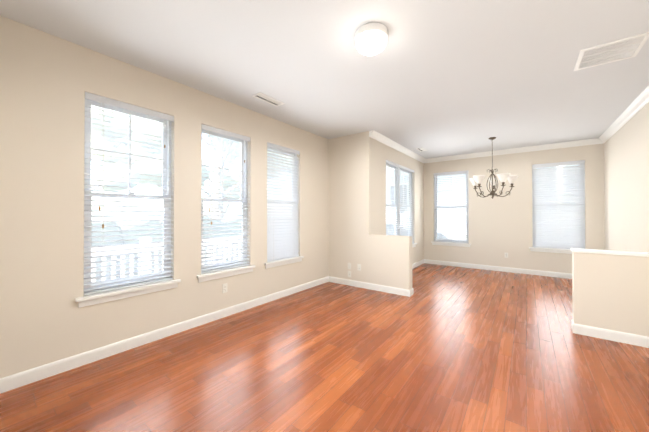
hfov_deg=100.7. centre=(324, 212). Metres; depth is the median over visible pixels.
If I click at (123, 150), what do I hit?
trees
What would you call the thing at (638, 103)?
crown molding
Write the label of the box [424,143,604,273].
wall
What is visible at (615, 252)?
half wall cap
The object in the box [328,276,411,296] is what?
baseboard
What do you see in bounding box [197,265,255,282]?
sill
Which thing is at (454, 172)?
window blind
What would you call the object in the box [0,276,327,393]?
baseboard
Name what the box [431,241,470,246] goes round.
sill
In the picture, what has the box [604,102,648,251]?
wall
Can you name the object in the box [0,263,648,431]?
floor
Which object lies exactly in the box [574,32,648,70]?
ceiling vent
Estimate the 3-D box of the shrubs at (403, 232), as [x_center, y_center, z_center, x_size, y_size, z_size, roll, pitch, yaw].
[4.138,1.364,8.007,7.206,1.924,1.876,0,0,43]
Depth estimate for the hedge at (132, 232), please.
5.69 m
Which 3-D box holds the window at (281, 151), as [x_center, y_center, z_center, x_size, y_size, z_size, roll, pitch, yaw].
[-0.717,-0.151,4.309,0.089,1.775,0.717,0,0,37]
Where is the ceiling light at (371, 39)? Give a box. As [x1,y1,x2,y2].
[355,22,387,55]
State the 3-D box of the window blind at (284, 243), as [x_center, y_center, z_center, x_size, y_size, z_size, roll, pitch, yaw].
[-0.655,-0.153,4.263,0.059,1.767,0.709,0,0,37]
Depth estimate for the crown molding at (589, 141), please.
5.87 m
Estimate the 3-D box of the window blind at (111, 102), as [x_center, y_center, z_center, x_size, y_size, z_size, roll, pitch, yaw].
[-1.875,-0.164,2.635,0.068,1.767,0.734,0,0,37]
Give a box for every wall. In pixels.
[0,15,328,377]
[329,131,411,289]
[373,139,423,263]
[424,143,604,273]
[572,252,648,336]
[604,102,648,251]
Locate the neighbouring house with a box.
[386,165,579,241]
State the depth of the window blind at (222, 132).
3.42 m
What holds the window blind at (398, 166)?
attached to the window at (396, 201)
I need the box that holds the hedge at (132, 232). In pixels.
[91,216,290,280]
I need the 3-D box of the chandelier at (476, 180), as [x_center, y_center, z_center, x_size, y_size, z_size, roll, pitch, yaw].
[3.197,-0.833,5.114,0.811,1.162,0.782,0,0,37]
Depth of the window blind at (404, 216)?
6.20 m
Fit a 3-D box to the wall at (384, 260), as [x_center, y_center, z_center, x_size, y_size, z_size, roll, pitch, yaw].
[0.684,-0.045,4.811,1.733,2.740,0.140,0,0,37]
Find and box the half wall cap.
[571,248,648,256]
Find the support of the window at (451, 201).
in the wall at (499, 226)
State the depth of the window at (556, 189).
5.69 m
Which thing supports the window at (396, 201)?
in the wall at (382, 153)
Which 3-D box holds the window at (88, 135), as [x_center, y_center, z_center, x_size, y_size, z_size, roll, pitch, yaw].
[-1.940,-0.161,2.684,0.089,1.775,0.742,0,0,37]
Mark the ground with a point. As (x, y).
(124, 227)
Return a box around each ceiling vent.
[252,92,284,106]
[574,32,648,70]
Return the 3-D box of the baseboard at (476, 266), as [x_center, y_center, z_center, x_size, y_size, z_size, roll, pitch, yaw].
[3.975,1.280,6.109,3.360,0.104,0.014,0,0,37]
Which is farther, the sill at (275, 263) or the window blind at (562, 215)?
the window blind at (562, 215)
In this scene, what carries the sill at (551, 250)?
attached to the wall at (499, 226)
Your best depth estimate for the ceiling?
2.51 m
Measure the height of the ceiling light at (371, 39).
0.148 m
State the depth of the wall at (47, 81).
2.31 m
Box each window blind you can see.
[84,92,173,294]
[201,124,249,273]
[267,142,299,261]
[386,160,401,234]
[400,166,413,242]
[434,170,468,242]
[532,160,584,248]
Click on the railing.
(140, 245)
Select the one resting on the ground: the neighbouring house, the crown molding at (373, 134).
the neighbouring house
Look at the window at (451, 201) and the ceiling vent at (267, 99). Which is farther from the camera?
the window at (451, 201)
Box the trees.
[91,106,290,221]
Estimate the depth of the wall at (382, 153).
5.60 m
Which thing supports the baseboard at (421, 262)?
attached to the wall at (382, 153)
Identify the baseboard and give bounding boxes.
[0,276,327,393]
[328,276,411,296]
[412,259,423,268]
[424,259,571,278]
[571,319,648,347]
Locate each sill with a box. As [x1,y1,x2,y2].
[75,279,180,307]
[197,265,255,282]
[264,256,303,268]
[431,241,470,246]
[529,247,571,253]
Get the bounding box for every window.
[84,99,170,291]
[201,129,246,271]
[267,146,296,241]
[386,163,411,235]
[434,173,468,241]
[532,163,584,247]
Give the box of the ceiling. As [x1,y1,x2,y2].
[0,0,648,158]
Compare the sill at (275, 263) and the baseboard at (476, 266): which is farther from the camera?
the baseboard at (476, 266)
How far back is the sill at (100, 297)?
2.53 m
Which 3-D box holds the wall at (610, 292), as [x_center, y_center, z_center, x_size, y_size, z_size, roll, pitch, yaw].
[3.023,0.872,2.793,0.649,0.880,0.140,0,0,37]
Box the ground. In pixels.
[118,221,226,229]
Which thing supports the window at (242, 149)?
in the wall at (47, 81)
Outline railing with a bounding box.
[91,237,241,281]
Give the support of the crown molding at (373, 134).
attached to the wall at (382, 153)
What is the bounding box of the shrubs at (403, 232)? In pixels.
[386,224,446,238]
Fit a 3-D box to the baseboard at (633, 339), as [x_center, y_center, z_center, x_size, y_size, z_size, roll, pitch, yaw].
[2.959,1.260,2.743,0.633,0.104,0.014,0,0,37]
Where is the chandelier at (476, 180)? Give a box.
[469,137,518,198]
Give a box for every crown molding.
[369,130,425,162]
[426,138,602,162]
[598,85,648,143]

